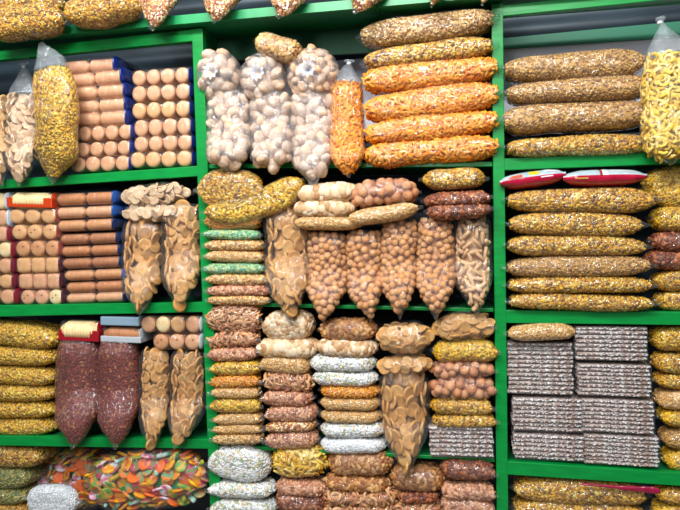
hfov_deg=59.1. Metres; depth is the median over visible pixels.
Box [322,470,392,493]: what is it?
snack bag
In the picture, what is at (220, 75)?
snack bag
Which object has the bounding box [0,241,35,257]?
packet
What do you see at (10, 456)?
snack bag
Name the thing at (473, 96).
snack bag
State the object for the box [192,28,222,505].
trim
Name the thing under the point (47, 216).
packet
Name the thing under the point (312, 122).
snack bag
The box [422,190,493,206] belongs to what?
snack bag
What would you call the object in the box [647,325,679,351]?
snack bag
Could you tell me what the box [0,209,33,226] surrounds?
packet
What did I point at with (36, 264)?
packet
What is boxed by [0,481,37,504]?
snack bag
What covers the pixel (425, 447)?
trim
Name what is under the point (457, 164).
trim
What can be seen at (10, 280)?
packet
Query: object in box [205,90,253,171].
snack bag
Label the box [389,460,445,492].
snack bag
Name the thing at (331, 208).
snack bag
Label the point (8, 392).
snack bag
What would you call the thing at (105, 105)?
packet
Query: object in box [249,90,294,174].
snack bag
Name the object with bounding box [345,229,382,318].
snack bag
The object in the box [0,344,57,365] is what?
snack bag
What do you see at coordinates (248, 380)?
snack bag
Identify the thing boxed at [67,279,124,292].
packet
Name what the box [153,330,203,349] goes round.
packet
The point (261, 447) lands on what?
trim
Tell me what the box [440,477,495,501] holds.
snack bag
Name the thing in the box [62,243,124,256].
packet
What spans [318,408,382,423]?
snack bag
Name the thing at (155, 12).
snack bag
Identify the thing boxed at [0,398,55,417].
snack bag
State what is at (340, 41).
trim
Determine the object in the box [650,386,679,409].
snack bag
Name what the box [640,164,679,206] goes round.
snack bag
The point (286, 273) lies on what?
snack bag
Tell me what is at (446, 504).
snack bag
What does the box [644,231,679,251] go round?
snack bag
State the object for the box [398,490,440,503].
snack bag
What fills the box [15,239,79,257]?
packet
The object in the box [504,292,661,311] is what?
snack bag
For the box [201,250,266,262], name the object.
snack bag
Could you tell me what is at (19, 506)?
snack bag
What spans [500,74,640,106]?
snack bag
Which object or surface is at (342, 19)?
shelf board
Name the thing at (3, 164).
snack bag
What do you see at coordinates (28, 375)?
snack bag
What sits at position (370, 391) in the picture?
snack bag
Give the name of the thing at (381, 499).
snack bag
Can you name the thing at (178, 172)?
trim
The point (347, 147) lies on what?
snack bag
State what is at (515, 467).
trim
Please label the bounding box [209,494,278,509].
snack bag
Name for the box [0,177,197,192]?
shelf
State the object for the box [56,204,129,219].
packet
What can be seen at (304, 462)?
snack bag
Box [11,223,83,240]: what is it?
packet
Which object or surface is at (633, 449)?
pack
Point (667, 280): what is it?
snack bag
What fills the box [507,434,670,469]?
shelf
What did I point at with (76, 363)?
snack bag
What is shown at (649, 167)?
trim
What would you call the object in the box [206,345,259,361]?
snack bag
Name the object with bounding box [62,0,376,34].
trim
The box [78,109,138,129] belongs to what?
packet
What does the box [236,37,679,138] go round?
wall panel
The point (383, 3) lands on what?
trim
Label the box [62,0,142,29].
snack bag
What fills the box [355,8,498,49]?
snack bag
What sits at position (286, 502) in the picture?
snack bag
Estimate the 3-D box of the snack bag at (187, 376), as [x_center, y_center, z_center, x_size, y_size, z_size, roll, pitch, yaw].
[-0.480,0.442,1.867,0.126,0.300,0.132,0,2,12]
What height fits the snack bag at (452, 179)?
0.065 m
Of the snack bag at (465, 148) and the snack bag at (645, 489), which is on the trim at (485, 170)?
the snack bag at (465, 148)
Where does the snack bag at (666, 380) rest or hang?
on the snack bag at (666, 398)
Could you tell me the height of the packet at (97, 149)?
0.055 m
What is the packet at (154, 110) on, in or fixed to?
on the packet at (184, 126)
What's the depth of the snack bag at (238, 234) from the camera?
1.79 m
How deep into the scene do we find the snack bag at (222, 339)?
1.80 m
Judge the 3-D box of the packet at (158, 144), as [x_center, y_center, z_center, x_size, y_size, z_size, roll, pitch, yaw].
[-0.534,-0.349,1.925,0.204,0.058,0.152,0,2,12]
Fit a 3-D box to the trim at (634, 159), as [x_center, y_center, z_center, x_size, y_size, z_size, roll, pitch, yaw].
[0.755,-0.252,1.590,0.631,0.034,0.022,0,2,12]
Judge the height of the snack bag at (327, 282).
0.264 m
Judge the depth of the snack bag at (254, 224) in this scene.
1.80 m
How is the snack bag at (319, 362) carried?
on the snack bag at (326, 378)
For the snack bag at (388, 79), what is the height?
0.088 m
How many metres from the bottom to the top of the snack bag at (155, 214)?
0.060 m
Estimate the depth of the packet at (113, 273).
1.93 m
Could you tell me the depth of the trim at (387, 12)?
1.68 m
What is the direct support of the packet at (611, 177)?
on the snack bag at (613, 200)
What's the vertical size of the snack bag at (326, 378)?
0.051 m
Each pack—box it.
[429,418,493,457]
[506,336,573,394]
[509,389,582,432]
[510,422,584,461]
[569,324,647,360]
[572,357,651,397]
[576,392,654,434]
[582,431,659,467]
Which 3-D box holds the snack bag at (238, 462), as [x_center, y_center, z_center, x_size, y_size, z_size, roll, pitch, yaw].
[-0.300,0.638,1.856,0.214,0.125,0.104,0,2,12]
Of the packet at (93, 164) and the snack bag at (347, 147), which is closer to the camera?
the snack bag at (347, 147)
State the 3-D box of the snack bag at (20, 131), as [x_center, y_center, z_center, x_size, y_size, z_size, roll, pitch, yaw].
[-1.041,-0.428,1.958,0.141,0.413,0.138,0,2,12]
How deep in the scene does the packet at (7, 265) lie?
1.99 m
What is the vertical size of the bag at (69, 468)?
0.246 m
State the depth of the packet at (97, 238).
1.93 m
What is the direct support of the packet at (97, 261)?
on the packet at (113, 273)
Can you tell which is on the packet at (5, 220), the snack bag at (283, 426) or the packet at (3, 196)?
the packet at (3, 196)
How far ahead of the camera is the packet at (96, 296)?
1.93 m
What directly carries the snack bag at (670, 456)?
on the shelf at (511, 455)
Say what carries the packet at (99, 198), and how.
on the packet at (105, 212)
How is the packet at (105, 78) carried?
on the packet at (93, 93)
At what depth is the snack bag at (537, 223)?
1.59 m
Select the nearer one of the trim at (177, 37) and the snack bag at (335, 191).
the snack bag at (335, 191)
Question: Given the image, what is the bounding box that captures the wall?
[0,0,679,509]
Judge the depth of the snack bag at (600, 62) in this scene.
1.58 m
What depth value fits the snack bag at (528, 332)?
1.62 m
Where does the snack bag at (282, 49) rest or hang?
on the snack bag at (314, 68)
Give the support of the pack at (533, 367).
on the pack at (549, 412)
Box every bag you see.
[0,0,64,11]
[0,2,66,42]
[0,94,10,183]
[0,316,62,348]
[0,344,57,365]
[0,363,55,385]
[0,382,54,401]
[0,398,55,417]
[0,414,58,434]
[0,445,59,467]
[0,463,46,488]
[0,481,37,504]
[0,500,28,509]
[4,61,38,185]
[24,483,80,509]
[32,46,79,183]
[37,446,110,509]
[54,340,99,448]
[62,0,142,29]
[82,448,208,509]
[95,340,141,449]
[118,204,182,222]
[119,182,194,205]
[120,218,164,312]
[138,0,179,27]
[138,347,171,450]
[160,199,200,311]
[167,347,205,448]
[194,168,265,205]
[195,48,241,100]
[199,176,309,223]
[200,229,262,240]
[201,216,262,229]
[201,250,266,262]
[202,0,241,20]
[202,239,263,250]
[202,305,262,332]
[203,283,269,296]
[204,262,267,274]
[204,294,270,305]
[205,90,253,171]
[205,273,267,285]
[205,329,260,348]
[205,476,276,498]
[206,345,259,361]
[206,371,262,387]
[206,383,262,398]
[206,395,262,413]
[208,409,263,424]
[208,420,263,434]
[208,428,264,444]
[208,444,272,483]
[209,357,262,375]
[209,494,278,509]
[239,52,287,104]
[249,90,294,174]
[253,32,302,64]
[254,336,318,358]
[255,356,311,374]
[259,371,315,392]
[259,389,316,407]
[261,308,316,339]
[261,401,320,421]
[261,428,319,449]
[263,206,310,317]
[265,418,319,432]
[270,0,307,16]
[271,442,328,477]
[274,493,325,509]
[275,474,327,497]
[286,44,340,102]
[289,89,333,184]
[293,200,357,216]
[294,216,367,230]
[297,181,355,201]
[306,231,348,320]
[309,353,376,371]
[311,369,381,386]
[316,338,379,357]
[317,317,379,340]
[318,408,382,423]
[318,435,389,453]
[319,419,384,438]
[320,383,380,398]
[320,395,380,410]
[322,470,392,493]
[322,483,400,508]
[323,501,397,509]
[328,450,395,475]
[329,60,365,174]
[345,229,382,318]
[348,202,423,224]
[350,178,420,208]
[351,0,381,13]
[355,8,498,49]
[359,36,498,69]
[359,56,500,95]
[360,82,503,122]
[362,110,503,144]
[363,134,500,168]
[376,320,434,354]
[376,353,434,374]
[378,371,430,475]
[379,219,418,313]
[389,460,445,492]
[393,497,442,509]
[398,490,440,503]
[415,217,456,318]
[418,167,489,190]
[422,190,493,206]
[423,203,490,220]
[426,397,495,415]
[427,374,496,399]
[428,361,495,379]
[429,338,501,362]
[430,0,438,7]
[431,310,495,341]
[431,412,498,428]
[438,458,497,480]
[438,495,494,509]
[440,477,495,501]
[452,217,492,311]
[498,48,645,84]
[498,100,642,136]
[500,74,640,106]
[500,254,658,276]
[501,134,644,157]
[502,186,662,213]
[503,234,649,256]
[503,275,658,293]
[504,211,650,236]
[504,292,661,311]
[508,323,579,341]
[508,475,648,504]
[509,494,648,509]
[582,483,659,493]
[639,16,679,164]
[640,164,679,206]
[642,250,679,270]
[644,206,679,231]
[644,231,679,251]
[645,270,679,291]
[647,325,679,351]
[647,350,679,373]
[647,498,679,509]
[650,370,679,389]
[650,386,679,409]
[651,290,679,310]
[653,484,679,504]
[654,406,679,426]
[657,424,679,448]
[657,445,679,469]
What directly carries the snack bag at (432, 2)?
on the trim at (387, 12)
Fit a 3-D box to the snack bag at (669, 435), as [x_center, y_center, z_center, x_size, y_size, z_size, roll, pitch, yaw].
[0.935,0.490,1.625,0.151,0.068,0.102,0,2,12]
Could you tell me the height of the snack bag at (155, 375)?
0.309 m
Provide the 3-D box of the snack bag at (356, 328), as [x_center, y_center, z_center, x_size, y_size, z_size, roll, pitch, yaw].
[0.025,0.218,1.772,0.184,0.070,0.092,0,2,12]
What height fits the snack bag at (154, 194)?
0.081 m
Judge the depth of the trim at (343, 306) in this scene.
1.73 m
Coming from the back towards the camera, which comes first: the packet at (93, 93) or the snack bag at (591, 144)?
the packet at (93, 93)
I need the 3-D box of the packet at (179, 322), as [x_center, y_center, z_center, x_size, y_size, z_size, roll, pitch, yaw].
[-0.515,0.215,1.938,0.209,0.063,0.152,0,2,12]
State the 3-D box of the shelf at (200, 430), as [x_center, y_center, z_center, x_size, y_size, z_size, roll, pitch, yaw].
[-0.833,0.599,2.082,0.984,0.054,0.238,0,2,12]
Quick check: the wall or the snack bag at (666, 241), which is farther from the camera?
the wall
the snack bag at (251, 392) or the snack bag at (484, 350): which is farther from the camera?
the snack bag at (251, 392)
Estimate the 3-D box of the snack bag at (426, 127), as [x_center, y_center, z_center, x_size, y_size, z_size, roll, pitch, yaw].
[0.256,-0.356,1.701,0.396,0.088,0.104,0,2,12]
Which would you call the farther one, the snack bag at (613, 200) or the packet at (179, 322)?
the packet at (179, 322)
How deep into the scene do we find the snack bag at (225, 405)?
1.81 m
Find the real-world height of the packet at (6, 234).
0.060 m
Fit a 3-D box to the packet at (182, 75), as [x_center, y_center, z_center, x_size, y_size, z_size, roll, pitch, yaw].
[-0.541,-0.555,1.921,0.200,0.057,0.152,0,2,12]
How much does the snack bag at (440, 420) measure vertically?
0.051 m
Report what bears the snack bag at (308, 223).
on the snack bag at (327, 282)
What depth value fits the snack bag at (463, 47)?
1.65 m
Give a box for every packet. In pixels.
[0,192,16,209]
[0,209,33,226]
[0,225,29,241]
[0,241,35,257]
[0,257,19,273]
[0,272,34,288]
[0,288,35,304]
[7,191,66,210]
[8,207,67,224]
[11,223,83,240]
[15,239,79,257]
[16,256,83,272]
[18,272,80,288]
[20,288,75,303]
[56,190,128,206]
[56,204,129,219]
[57,217,128,232]
[58,315,113,341]
[60,231,125,245]
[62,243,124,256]
[62,255,124,268]
[64,56,138,74]
[65,267,126,280]
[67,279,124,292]
[67,290,130,302]
[71,155,142,173]
[73,67,136,87]
[77,82,135,101]
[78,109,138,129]
[78,123,138,143]
[78,140,145,157]
[79,96,138,114]
[100,313,156,325]
[101,325,163,342]
[130,150,196,169]
[132,67,193,88]
[132,83,194,104]
[132,100,194,121]
[134,135,195,154]
[135,117,195,138]
[142,312,202,332]
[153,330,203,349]
[500,169,565,189]
[562,169,646,186]
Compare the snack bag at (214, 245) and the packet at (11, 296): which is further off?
the packet at (11, 296)
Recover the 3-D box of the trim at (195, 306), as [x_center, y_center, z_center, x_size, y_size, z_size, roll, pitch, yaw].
[-0.872,0.178,1.944,0.970,0.062,0.022,0,2,12]
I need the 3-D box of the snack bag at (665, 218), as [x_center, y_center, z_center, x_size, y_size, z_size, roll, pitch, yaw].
[0.908,-0.096,1.602,0.174,0.077,0.103,0,2,12]
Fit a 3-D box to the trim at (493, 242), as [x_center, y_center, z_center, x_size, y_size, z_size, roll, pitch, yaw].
[0.476,0.427,1.804,0.012,2.264,0.234,0,2,12]
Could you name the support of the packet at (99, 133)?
on the packet at (97, 149)
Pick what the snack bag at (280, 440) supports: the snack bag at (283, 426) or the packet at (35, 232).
the snack bag at (283, 426)
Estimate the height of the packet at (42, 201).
0.070 m
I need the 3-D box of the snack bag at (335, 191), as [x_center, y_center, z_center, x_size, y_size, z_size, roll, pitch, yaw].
[-0.032,-0.177,1.745,0.192,0.070,0.097,0,2,12]
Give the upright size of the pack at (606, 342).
0.097 m
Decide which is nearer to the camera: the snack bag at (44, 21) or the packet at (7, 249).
the snack bag at (44, 21)
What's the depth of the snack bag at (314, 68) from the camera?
1.73 m
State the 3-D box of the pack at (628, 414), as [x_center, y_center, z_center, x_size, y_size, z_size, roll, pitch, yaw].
[0.756,0.432,1.663,0.186,0.093,0.121,-1,2,12]
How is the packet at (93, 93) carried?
on the packet at (105, 105)
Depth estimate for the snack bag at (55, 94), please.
1.83 m
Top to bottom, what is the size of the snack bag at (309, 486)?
0.056 m
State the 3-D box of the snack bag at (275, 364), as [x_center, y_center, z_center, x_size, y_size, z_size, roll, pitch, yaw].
[-0.158,0.326,1.815,0.178,0.065,0.098,0,2,12]
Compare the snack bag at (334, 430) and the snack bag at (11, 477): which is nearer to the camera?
the snack bag at (334, 430)
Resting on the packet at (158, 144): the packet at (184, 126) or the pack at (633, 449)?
the packet at (184, 126)
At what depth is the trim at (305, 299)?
1.83 m
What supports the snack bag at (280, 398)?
on the snack bag at (310, 411)
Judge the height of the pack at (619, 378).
0.090 m
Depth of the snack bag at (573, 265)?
1.59 m
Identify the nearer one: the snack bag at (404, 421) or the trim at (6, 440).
the snack bag at (404, 421)
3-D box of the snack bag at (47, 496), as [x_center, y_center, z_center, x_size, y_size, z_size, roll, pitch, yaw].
[-0.929,0.793,1.944,0.206,0.106,0.064,0,2,12]
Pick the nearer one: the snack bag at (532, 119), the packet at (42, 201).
the snack bag at (532, 119)
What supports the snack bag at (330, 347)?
on the snack bag at (319, 362)
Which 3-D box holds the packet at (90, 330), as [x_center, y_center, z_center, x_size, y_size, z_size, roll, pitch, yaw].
[-0.828,0.244,2.000,0.147,0.073,0.162,0,2,12]
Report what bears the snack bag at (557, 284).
on the snack bag at (603, 302)
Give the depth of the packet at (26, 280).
1.96 m
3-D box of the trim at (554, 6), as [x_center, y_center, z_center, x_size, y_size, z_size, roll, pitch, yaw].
[0.747,-0.670,1.579,0.635,0.035,0.022,0,2,12]
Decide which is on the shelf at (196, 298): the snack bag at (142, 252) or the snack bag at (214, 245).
the snack bag at (142, 252)
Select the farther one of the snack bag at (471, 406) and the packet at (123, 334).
the packet at (123, 334)
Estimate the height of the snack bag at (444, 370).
0.061 m
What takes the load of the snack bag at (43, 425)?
on the shelf at (200, 430)
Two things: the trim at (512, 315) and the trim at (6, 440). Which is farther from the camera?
the trim at (6, 440)
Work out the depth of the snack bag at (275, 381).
1.78 m
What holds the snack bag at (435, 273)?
on the trim at (343, 306)
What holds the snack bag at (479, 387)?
on the snack bag at (471, 406)
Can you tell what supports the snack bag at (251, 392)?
on the snack bag at (225, 405)
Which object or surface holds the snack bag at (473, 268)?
on the trim at (343, 306)
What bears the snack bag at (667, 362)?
on the snack bag at (666, 380)
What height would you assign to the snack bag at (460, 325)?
0.093 m
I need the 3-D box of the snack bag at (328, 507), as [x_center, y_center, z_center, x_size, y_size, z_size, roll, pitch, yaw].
[0.062,0.754,1.785,0.251,0.088,0.103,0,2,12]
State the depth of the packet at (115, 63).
1.91 m
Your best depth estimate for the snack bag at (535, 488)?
1.64 m
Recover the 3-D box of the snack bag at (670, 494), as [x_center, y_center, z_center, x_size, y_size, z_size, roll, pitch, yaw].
[0.923,0.641,1.617,0.166,0.053,0.093,0,2,12]
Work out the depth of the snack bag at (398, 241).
1.70 m
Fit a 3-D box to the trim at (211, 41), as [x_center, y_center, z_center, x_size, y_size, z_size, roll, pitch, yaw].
[-0.380,0.434,1.984,0.012,2.264,0.234,0,2,12]
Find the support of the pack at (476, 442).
on the trim at (425, 447)
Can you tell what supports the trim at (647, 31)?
attached to the wall
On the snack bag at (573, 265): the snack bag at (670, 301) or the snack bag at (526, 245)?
the snack bag at (526, 245)
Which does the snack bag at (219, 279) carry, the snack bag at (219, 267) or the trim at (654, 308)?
the snack bag at (219, 267)
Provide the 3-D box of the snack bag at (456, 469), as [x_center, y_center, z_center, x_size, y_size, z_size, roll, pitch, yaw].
[0.366,0.605,1.717,0.168,0.063,0.105,0,2,12]
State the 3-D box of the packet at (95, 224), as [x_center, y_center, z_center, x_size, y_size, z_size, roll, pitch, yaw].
[-0.804,-0.098,1.974,0.217,0.046,0.122,0,2,12]
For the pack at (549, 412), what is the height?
0.100 m
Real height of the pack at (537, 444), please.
0.077 m
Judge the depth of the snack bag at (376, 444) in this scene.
1.74 m
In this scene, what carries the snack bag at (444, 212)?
on the snack bag at (435, 273)
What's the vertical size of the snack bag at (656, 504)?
0.050 m
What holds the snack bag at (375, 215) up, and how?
on the snack bag at (398, 241)
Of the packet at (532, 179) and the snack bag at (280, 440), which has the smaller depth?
the packet at (532, 179)
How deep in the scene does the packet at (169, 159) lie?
1.86 m
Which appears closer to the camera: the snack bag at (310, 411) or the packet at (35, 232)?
the snack bag at (310, 411)
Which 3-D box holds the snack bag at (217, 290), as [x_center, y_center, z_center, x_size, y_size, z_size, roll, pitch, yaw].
[-0.300,0.105,1.835,0.215,0.046,0.096,0,2,12]
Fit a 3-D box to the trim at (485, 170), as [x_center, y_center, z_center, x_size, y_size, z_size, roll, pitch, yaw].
[0.036,-0.267,1.877,0.844,0.035,0.230,0,2,12]
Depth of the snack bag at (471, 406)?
1.67 m
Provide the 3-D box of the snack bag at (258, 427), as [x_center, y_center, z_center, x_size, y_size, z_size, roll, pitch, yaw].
[-0.304,0.527,1.848,0.178,0.042,0.093,0,2,12]
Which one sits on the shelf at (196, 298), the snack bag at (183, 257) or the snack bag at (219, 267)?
the snack bag at (183, 257)
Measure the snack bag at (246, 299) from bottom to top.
0.038 m
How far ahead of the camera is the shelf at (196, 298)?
2.03 m
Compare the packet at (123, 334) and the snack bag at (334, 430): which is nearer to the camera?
the snack bag at (334, 430)
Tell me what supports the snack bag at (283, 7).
on the shelf board
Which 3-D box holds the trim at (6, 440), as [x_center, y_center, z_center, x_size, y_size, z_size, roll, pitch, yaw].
[-0.859,0.606,1.955,0.984,0.073,0.022,0,2,12]
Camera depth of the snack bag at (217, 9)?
1.70 m
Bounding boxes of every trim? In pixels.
[0,30,191,61]
[0,166,196,188]
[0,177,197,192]
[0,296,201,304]
[0,301,202,316]
[0,434,207,448]
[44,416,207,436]
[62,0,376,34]
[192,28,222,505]
[204,29,217,284]
[209,162,492,168]
[215,167,491,175]
[215,303,493,311]
[217,7,490,60]
[220,444,494,461]
[256,421,493,454]
[270,295,492,307]
[377,0,453,6]
[378,0,679,19]
[493,242,495,509]
[503,0,679,18]
[503,21,679,49]
[504,152,679,170]
[505,164,679,174]
[506,302,662,310]
[506,309,679,324]
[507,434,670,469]
[508,459,679,485]
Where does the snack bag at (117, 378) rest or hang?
on the shelf at (200, 430)
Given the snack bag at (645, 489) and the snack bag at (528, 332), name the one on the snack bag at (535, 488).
the snack bag at (645, 489)
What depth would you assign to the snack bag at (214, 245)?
1.79 m
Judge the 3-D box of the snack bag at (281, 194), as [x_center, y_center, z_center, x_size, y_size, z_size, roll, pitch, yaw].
[-0.250,-0.161,1.793,0.328,0.139,0.096,0,2,12]
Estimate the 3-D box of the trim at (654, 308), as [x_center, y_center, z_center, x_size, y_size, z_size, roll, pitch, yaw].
[0.789,0.158,1.728,0.627,0.015,0.238,0,2,12]
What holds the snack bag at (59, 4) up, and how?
on the snack bag at (44, 21)
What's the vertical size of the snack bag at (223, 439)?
0.046 m
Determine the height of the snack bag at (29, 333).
0.111 m
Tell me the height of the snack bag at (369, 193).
0.087 m
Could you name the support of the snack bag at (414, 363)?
on the snack bag at (404, 421)
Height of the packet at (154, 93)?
0.058 m
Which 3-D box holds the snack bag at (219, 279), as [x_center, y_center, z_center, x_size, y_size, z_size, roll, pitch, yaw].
[-0.303,0.074,1.835,0.215,0.047,0.094,0,2,12]
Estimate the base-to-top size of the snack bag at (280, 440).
0.067 m
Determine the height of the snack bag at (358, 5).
0.219 m
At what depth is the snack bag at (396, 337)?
1.69 m
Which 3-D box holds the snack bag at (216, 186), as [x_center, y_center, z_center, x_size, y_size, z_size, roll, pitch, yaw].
[-0.317,-0.192,1.805,0.228,0.140,0.094,0,2,12]
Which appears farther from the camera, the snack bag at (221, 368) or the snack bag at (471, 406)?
the snack bag at (221, 368)
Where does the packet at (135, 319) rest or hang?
on the packet at (123, 334)
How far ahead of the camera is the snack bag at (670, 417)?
1.60 m
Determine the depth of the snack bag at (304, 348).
1.77 m
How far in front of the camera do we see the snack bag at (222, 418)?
1.81 m
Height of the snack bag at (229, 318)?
0.102 m
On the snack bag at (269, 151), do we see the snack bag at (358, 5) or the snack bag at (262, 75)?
the snack bag at (262, 75)
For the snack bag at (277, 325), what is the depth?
1.77 m
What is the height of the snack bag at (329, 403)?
0.046 m
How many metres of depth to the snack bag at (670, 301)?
1.58 m
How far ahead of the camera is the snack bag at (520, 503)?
1.65 m
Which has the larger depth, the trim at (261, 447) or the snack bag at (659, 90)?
the trim at (261, 447)
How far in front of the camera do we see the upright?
1.65 m
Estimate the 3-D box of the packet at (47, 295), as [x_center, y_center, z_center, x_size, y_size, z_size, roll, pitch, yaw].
[-0.963,0.137,2.030,0.166,0.060,0.153,0,2,12]
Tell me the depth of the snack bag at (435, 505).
1.72 m
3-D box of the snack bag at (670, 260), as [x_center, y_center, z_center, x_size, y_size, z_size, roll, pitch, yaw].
[0.902,0.014,1.607,0.189,0.062,0.105,0,2,12]
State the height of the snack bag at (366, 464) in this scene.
0.083 m
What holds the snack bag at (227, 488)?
on the snack bag at (267, 503)

